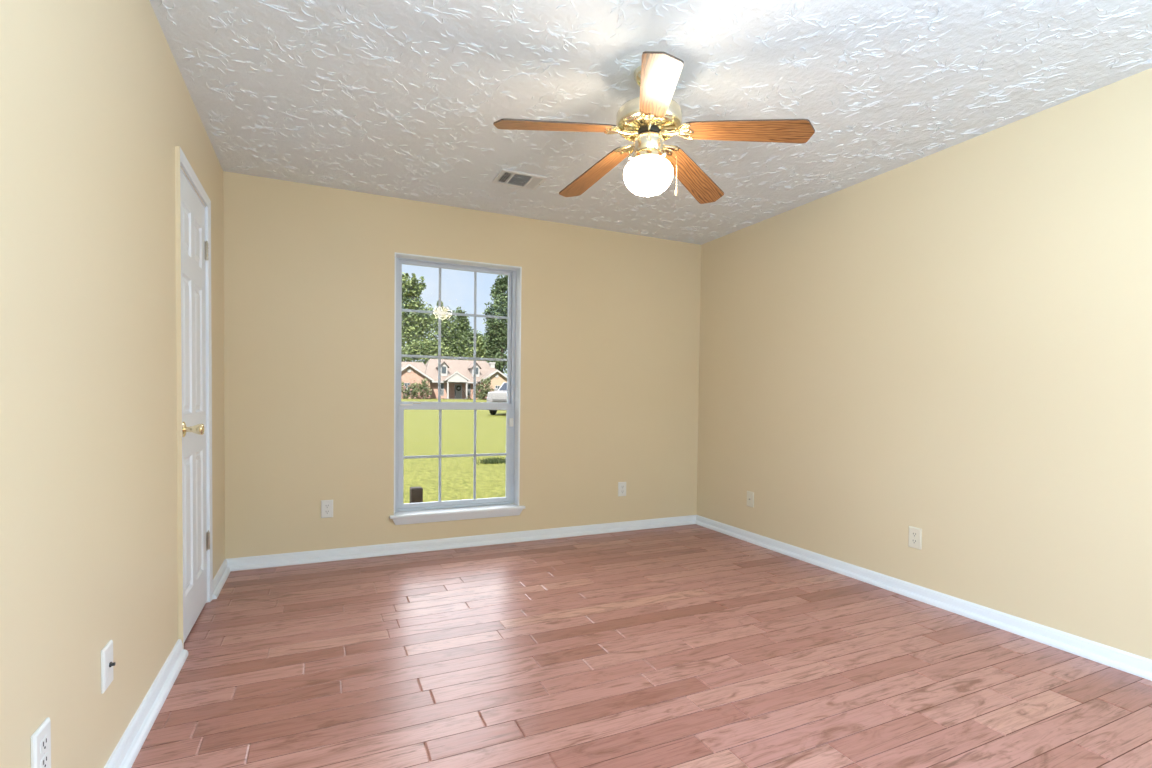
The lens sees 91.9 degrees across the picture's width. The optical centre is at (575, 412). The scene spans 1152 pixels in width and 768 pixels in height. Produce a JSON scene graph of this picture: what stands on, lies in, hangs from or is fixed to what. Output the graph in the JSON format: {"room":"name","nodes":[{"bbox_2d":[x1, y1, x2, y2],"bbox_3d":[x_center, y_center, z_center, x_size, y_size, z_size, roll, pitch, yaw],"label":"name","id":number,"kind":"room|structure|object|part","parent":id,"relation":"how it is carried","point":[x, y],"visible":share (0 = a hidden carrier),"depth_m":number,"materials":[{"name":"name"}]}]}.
{"room":"empty bedroom","nodes":[
{"label":"empty bedroom","id":0,"kind":"room"},
{"bbox_2d":[0,0,224,767],"bbox_3d":[-1.043,-0.157,0.811,0.150,2.452,5.652,0,2,-25],"label":"wall","id":1,"kind":"structure","parent":0,"point":[96,102],"depth_m":1.43,"materials":[{"name":"paint"}]},
{"bbox_2d":[31,717,50,767],"bbox_3d":[-1.118,0.714,1.166,0.010,0.117,0.074,0,2,-25],"label":"wall outlet","id":2,"kind":"object","parent":1,"relation":"attached to","point":[41,738],"visible":1,"depth_m":1.16,"materials":[{"name":"white plastic"}]},
{"bbox_2d":[40,735,47,753],"bbox_3d":[-1.116,0.695,1.167,0.005,0.027,0.033,0,2,-25],"label":"receptacle","id":3,"kind":"object","parent":2,"relation":"attached to","point":[43,738],"depth_m":1.17,"materials":[{"name":"white plastic"}]},
{"bbox_2d":[41,753,48,767],"bbox_3d":[-1.116,0.734,1.167,0.005,0.027,0.033,0,2,-25],"label":"receptacle","id":4,"kind":"object","parent":2,"relation":"attached to","point":[44,756],"depth_m":1.17,"materials":[{"name":"white plastic"}]},
{"bbox_2d":[101,640,115,693],"bbox_3d":[-1.279,0.695,1.530,0.020,0.117,0.074,0,2,-25],"label":"cable plate","id":5,"kind":"object","parent":1,"relation":"attached to","point":[107,663],"visible":1,"depth_m":1.51,"materials":[{"name":"white plastic"}]},
{"bbox_2d":[104,639,187,767],"bbox_3d":[-0.745,1.037,0.383,0.034,0.072,4.257,0,2,-25],"label":"baseboard","id":6,"kind":"structure","parent":1,"relation":"attached to","point":[127,749],"depth_m":1.83,"materials":[{"name":"white paint"}]},
{"bbox_2d":[175,146,212,648],"bbox_3d":[-1.813,-0.045,2.586,0.102,2.092,0.700,0,2,-25],"label":"trim","id":7,"kind":"structure","parent":1,"relation":"attached to","point":[181,160],"depth_m":2.34,"materials":[{"name":"white paint"}]},
{"bbox_2d":[181,171,209,641],"bbox_3d":[-1.766,-0.023,2.611,0.111,2.024,0.616,0,2,-25],"label":"door","id":8,"kind":"structure","parent":1,"relation":"in","point":[194,248],"depth_m":2.59,"materials":[{"name":"white paint"}]},
{"bbox_3d":[-1.647,0.072,2.403,0.069,0.049,0.049,0,2,-25],"label":"knob","id":9,"kind":"part","parent":8,"relation":"part of","materials":[{"name":"gold metal"}]},
{"bbox_2d":[213,559,230,598],"bbox_3d":[-2.038,0.947,3.200,0.034,0.072,0.545,0,2,-25],"label":"baseboard","id":10,"kind":"structure","parent":1,"relation":"attached to","point":[221,576],"depth_m":3.17,"materials":[{"name":"white paint"}]},
{"bbox_2d":[223,171,700,558],"bbox_3d":[-0.571,-0.047,4.225,3.858,2.840,0.150,0,2,-25],"label":"wall","id":11,"kind":"structure","parent":0,"point":[609,395],"depth_m":3.82,"materials":[{"name":"paint"}]},
{"bbox_2d":[321,500,332,517],"bbox_3d":[-1.639,0.634,3.668,0.074,0.117,0.010,0,2,-25],"label":"wall outlet","id":12,"kind":"object","parent":11,"relation":"attached to","point":[326,505],"visible":1,"depth_m":3.66,"materials":[{"name":"white plastic"}]},
{"bbox_2d":[390,252,524,524],"bbox_3d":[-0.854,-0.160,4.070,0.978,1.873,0.188,0,2,-25],"label":"window","id":13,"kind":"structure","parent":11,"relation":"in","point":[437,511],"depth_m":4.11,"materials":[{"name":"white paint"}]},
{"bbox_2d":[401,268,507,401],"bbox_3d":[-0.888,-0.568,4.139,0.790,0.978,0.007,0,2,-25],"label":"grille","id":14,"kind":"object","parent":13,"relation":"attached to","point":[475,270],"depth_m":4.15,"materials":[{"name":"grey plastic"}]},
{"bbox_3d":[-0.886,0.306,4.134,0.835,0.759,0.024,0,2,-25],"label":"sash","id":15,"kind":"part","parent":13,"relation":"part of","materials":[{"name":"white plastic"}]},
{"bbox_3d":[-0.886,-0.560,4.133,0.837,1.045,0.020,0,2,-25],"label":"sash","id":16,"kind":"part","parent":13,"relation":"part of","materials":[{"name":"clear glass"}]},
{"bbox_2d":[404,410,505,500],"bbox_3d":[-0.888,0.315,4.141,0.764,0.675,0.007,0,2,-25],"label":"grille","id":17,"kind":"object","parent":13,"relation":"attached to","point":[439,456],"depth_m":4.18,"materials":[{"name":"grey"}]},
{"bbox_3d":[-0.854,0.716,4.071,0.978,0.020,0.138,0,2,-25],"label":"sill","id":18,"kind":"part","parent":13,"relation":"part of","materials":[{"name":"white paint"}]},
{"bbox_2d":[226,515,695,570],"bbox_3d":[-0.544,0.939,4.167,3.558,0.072,0.034,0,2,-25],"label":"baseboard","id":19,"kind":"structure","parent":11,"relation":"attached to","point":[305,557],"depth_m":3.98,"materials":[{"name":"white paint"}]},
{"bbox_2d":[618,482,625,495],"bbox_3d":[0.382,0.631,4.596,0.074,0.117,0.010,0,2,-25],"label":"wall outlet","id":20,"kind":"object","parent":11,"relation":"attached to","point":[621,485],"visible":1,"depth_m":4.59,"materials":[{"name":"white plastic"}]},
{"bbox_2d":[131,524,1151,767],"bbox_3d":[0.528,1.061,1.654,4.028,0.012,5.802,0,2,-25],"label":"floor","id":21,"kind":"structure","parent":0,"point":[693,645],"depth_m":2.22,"materials":[{"name":"brown wood"}]},
{"bbox_2d":[149,0,1151,244],"bbox_3d":[0.626,-1.442,1.619,3.858,0.124,5.802,0,2,-25],"label":"ceiling","id":22,"kind":"structure","parent":0,"point":[403,99],"depth_m":2.37,"materials":[{"name":"white paint"}]},
{"bbox_2d":[492,168,546,189],"bbox_3d":[-0.349,-1.438,3.443,0.288,0.012,0.220,0,2,-25],"label":"ceiling vent","id":23,"kind":"object","parent":22,"relation":"in","point":[528,181],"visible":1,"depth_m":3.44,"materials":[{"name":"white metal"}]},
{"bbox_2d":[493,51,814,203],"bbox_3d":[0.262,-1.152,2.325,1.206,0.510,1.201,0,2,-25],"label":"ceiling fan","id":24,"kind":"object","parent":22,"relation":"hanging from","point":[652,118],"visible":1,"depth_m":2.23,"materials":[{"name":"brown wood"}]},
{"bbox_3d":[-0.080,-1.135,2.207,0.494,0.006,0.131,-5,14,-15],"label":"blade","id":25,"kind":"part","parent":24,"relation":"part of","materials":[{"name":"brown wood"}]},
{"bbox_3d":[0.085,-1.129,2.638,0.131,0.006,0.494,-11,0,-34],"label":"blade","id":26,"kind":"part","parent":24,"relation":"part of","materials":[{"name":"brown wood"}]},
{"bbox_3d":[0.190,-1.150,2.281,0.147,0.025,0.094,-5,14,-15],"label":"blade arm","id":27,"kind":"part","parent":24,"relation":"part of","materials":[{"name":"gold metal"}]},
{"bbox_3d":[0.240,-1.148,2.405,0.094,0.025,0.147,-11,0,-34],"label":"blade arm","id":28,"kind":"part","parent":24,"relation":"part of","materials":[{"name":"gold metal"}]},
{"bbox_3d":[0.299,-0.971,2.314,0.205,0.147,0.205,0,2,-25],"label":"globe","id":29,"kind":"part","parent":24,"relation":"part of","materials":[{"name":"white glass"}]},
{"bbox_3d":[0.302,-1.170,2.309,0.242,0.020,0.242,0,2,-25],"label":"vent plate","id":30,"kind":"part","parent":24,"relation":"part of","materials":[{"name":"gold metal"}]},
{"bbox_3d":[0.293,-1.144,2.195,0.094,0.025,0.147,14,9,1],"label":"blade arm","id":31,"kind":"part","parent":24,"relation":"part of","materials":[{"name":"gold metal"}]},
{"bbox_3d":[0.279,-1.115,1.916,0.131,0.006,0.494,14,9,1],"label":"blade","id":32,"kind":"part","parent":24,"relation":"part of","materials":[{"name":"brown wood"}]},
{"bbox_3d":[0.374,-1.141,2.396,0.094,0.025,0.147,-11,-16,37],"label":"blade arm","id":33,"kind":"part","parent":24,"relation":"part of","materials":[{"name":"gold metal"}]},
{"bbox_3d":[0.388,-1.009,2.303,0.060,0.164,0.003,1,2,7],"label":"pull chain","id":34,"kind":"part","parent":24,"relation":"part of","materials":[{"name":"gold metal"}]},
{"bbox_3d":[0.406,-1.139,2.266,0.147,0.025,0.094,12,-8,21],"label":"blade arm","id":35,"kind":"part","parent":24,"relation":"part of","materials":[{"name":"gold metal"}]},
{"bbox_3d":[0.546,-1.105,2.615,0.131,0.006,0.494,-11,-16,37],"label":"blade","id":36,"kind":"part","parent":24,"relation":"part of","materials":[{"name":"brown wood"}]},
{"bbox_3d":[0.666,-1.097,2.168,0.494,0.006,0.131,12,-8,21],"label":"blade","id":37,"kind":"part","parent":24,"relation":"part of","materials":[{"name":"brown wood"}]},
{"bbox_2d":[697,68,1151,659],"bbox_3d":[2.327,-0.157,2.358,0.150,2.452,5.652,0,2,-25],"label":"wall","id":38,"kind":"structure","parent":0,"point":[953,344],"depth_m":2.88,"materials":[{"name":"paint"}]},
{"bbox_2d":[747,491,753,507],"bbox_3d":[1.343,0.668,4.303,0.015,0.117,0.074,0,2,-25],"label":"cable plate","id":39,"kind":"object","parent":38,"relation":"attached to","point":[750,495],"visible":1,"depth_m":4.29,"materials":[{"name":"beige plastic"}]},
{"bbox_2d":[908,526,921,549],"bbox_3d":[1.893,0.700,3.111,0.010,0.117,0.074,0,2,-25],"label":"wall outlet","id":40,"kind":"object","parent":38,"relation":"attached to","point":[915,534],"visible":1,"depth_m":3.10,"materials":[{"name":"beige plastic"}]},
{"bbox_2d":[696,515,1151,680],"bbox_3d":[2.197,1.019,2.419,0.034,0.072,5.502,0,2,-25],"label":"baseboard","id":41,"kind":"structure","parent":38,"relation":"attached to","point":[1121,660],"depth_m":2.85,"materials":[{"name":"white paint"}]},
{"label":"outside","id":42,"kind":"structure","parent":0,"visible":0},
{"bbox_2d":[401,399,505,503],"bbox_3d":[-36.944,-3.100,128.340,320.000,1.419,255.840,0,2,-25],"label":"lawn","id":43,"kind":"structure","parent":42,"point":[421,427],"depth_m":13.49,"materials":[{"name":"green plant"}]},
{"bbox_2d":[401,378,431,398],"bbox_3d":[-22.483,-3.219,78.142,4.664,3.228,1.622,0,2,-25],"label":"shrub","id":44,"kind":"object","parent":43,"relation":"on","point":[422,388],"visible":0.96,"depth_m":78.03,"materials":[{"name":"green plant"}]},
{"bbox_2d":[410,486,422,502],"bbox_3d":[-1.271,0.999,4.424,0.094,0.814,0.094,0,2,-25],"label":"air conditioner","id":45,"kind":"object","parent":43,"relation":"on","point":[416,493],"visible":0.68,"depth_m":4.38,"materials":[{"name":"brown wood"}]},
{"bbox_2d":[402,272,437,361],"bbox_3d":[-28.411,-13.445,97.263,10.021,21.961,4.072,0,2,-25],"label":"shade tree","id":46,"kind":"object","parent":43,"relation":"on","point":[414,324],"visible":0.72,"depth_m":96.88,"materials":[{"name":"green plant"}]},
{"bbox_2d":[401,337,454,363],"bbox_3d":[-26.117,-7.654,94.579,11.689,10.693,3.234,0,2,-25],"label":"shade tree","id":47,"kind":"object","parent":43,"relation":"on","point":[431,347],"visible":0.6,"depth_m":93.99,"materials":[{"name":"green plant"}]},
{"bbox_2d":[424,300,472,359],"bbox_3d":[-25.963,-12.791,112.673,11.261,19.657,4.279,0,2,-25],"label":"shade tree","id":48,"kind":"object","parent":43,"relation":"on","point":[450,340],"visible":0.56,"depth_m":112.52,"materials":[{"name":"green plant"}]},
{"bbox_2d":[401,359,506,398],"bbox_3d":[-20.185,-5.145,88.270,22.680,6.686,13.700,0,2,-25],"label":"house","id":49,"kind":"structure","parent":43,"relation":"on","point":[456,375],"depth_m":84.72,"materials":[{"name":"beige brick"}]},
{"bbox_3d":[-23.495,-5.687,79.265,6.426,2.483,0.055,0,2,-25],"label":"gable trim","id":50,"kind":"part","parent":49,"relation":"part of","materials":[{"name":"grey"}]},
{"bbox_3d":[-17.424,-5.345,82.076,3.678,1.438,0.075,0,2,-25],"label":"porch trim","id":51,"kind":"part","parent":49,"relation":"part of","materials":[{"name":"grey"}]},
{"bbox_3d":[-17.849,-3.189,84.705,0.786,2.020,0.040,0,2,-25],"label":"door panel","id":52,"kind":"part","parent":49,"relation":"part of","materials":[{"name":"grey wood"}]},
{"bbox_3d":[-11.922,-5.490,84.588,5.292,2.091,0.055,0,2,-25],"label":"gable trim","id":53,"kind":"part","parent":49,"relation":"part of","materials":[{"name":"grey"}]},
{"bbox_2d":[462,388,472,398],"bbox_3d":[-15.882,-2.619,81.802,1.919,2.056,0.721,0,2,-25],"label":"shrub","id":54,"kind":"object","parent":43,"relation":"on","point":[470,395],"visible":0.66,"depth_m":81.81,"materials":[{"name":"green plant"}]},
{"bbox_2d":[456,321,481,359],"bbox_3d":[-24.285,-12.247,124.621,8.446,17.982,4.110,0,2,-25],"label":"shade tree","id":55,"kind":"object","parent":43,"relation":"on","point":[470,327],"visible":0.27,"depth_m":123.88,"materials":[{"name":"green plant"}]},
{"bbox_2d":[465,334,504,361],"bbox_3d":[-17.685,-9.071,109.229,8.867,12.692,3.152,0,2,-25],"label":"shade tree","id":56,"kind":"object","parent":43,"relation":"on","point":[480,352],"visible":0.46,"depth_m":108.02,"materials":[{"name":"green plant"}]},
{"bbox_2d":[476,376,493,399],"bbox_3d":[-13.580,-3.458,82.343,3.256,4.044,1.803,0,2,-25],"label":"shrub","id":57,"kind":"object","parent":43,"relation":"on","point":[481,394],"visible":0.87,"depth_m":82.06,"materials":[{"name":"green plant"}]},
{"bbox_2d":[472,456,505,464],"bbox_3d":[-1.688,0.973,11.450,0.943,0.129,0.640,0,2,-25],"label":"weed patch","id":58,"kind":"object","parent":43,"relation":"on","point":[493,460],"visible":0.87,"depth_m":11.35,"materials":[{"name":"green plant"}]},
{"bbox_2d":[481,275,507,373],"bbox_3d":[-13.170,-14.040,101.071,8.176,23.404,4.074,0,2,-25],"label":"shade tree","id":59,"kind":"object","parent":43,"relation":"on","point":[496,331],"visible":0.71,"depth_m":100.39,"materials":[{"name":"green plant"}]},
{"bbox_2d":[487,382,506,414],"bbox_3d":[-3.751,-0.871,34.470,2.160,1.970,4.800,1,2,15],"label":"car","id":60,"kind":"object","parent":43,"relation":"on","point":[498,395],"visible":0.2,"depth_m":32.36,"materials":[{"name":"grey paint"}]},
{"bbox_2d":[492,399,506,401],"bbox_3d":[-4.373,-0.709,32.207,0.960,0.150,0.100,1,2,15],"label":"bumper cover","id":61,"kind":"object","parent":60,"relation":"attached to","point":[493,400],"depth_m":32.17,"materials":[{"name":"grey metal"}]}
]}

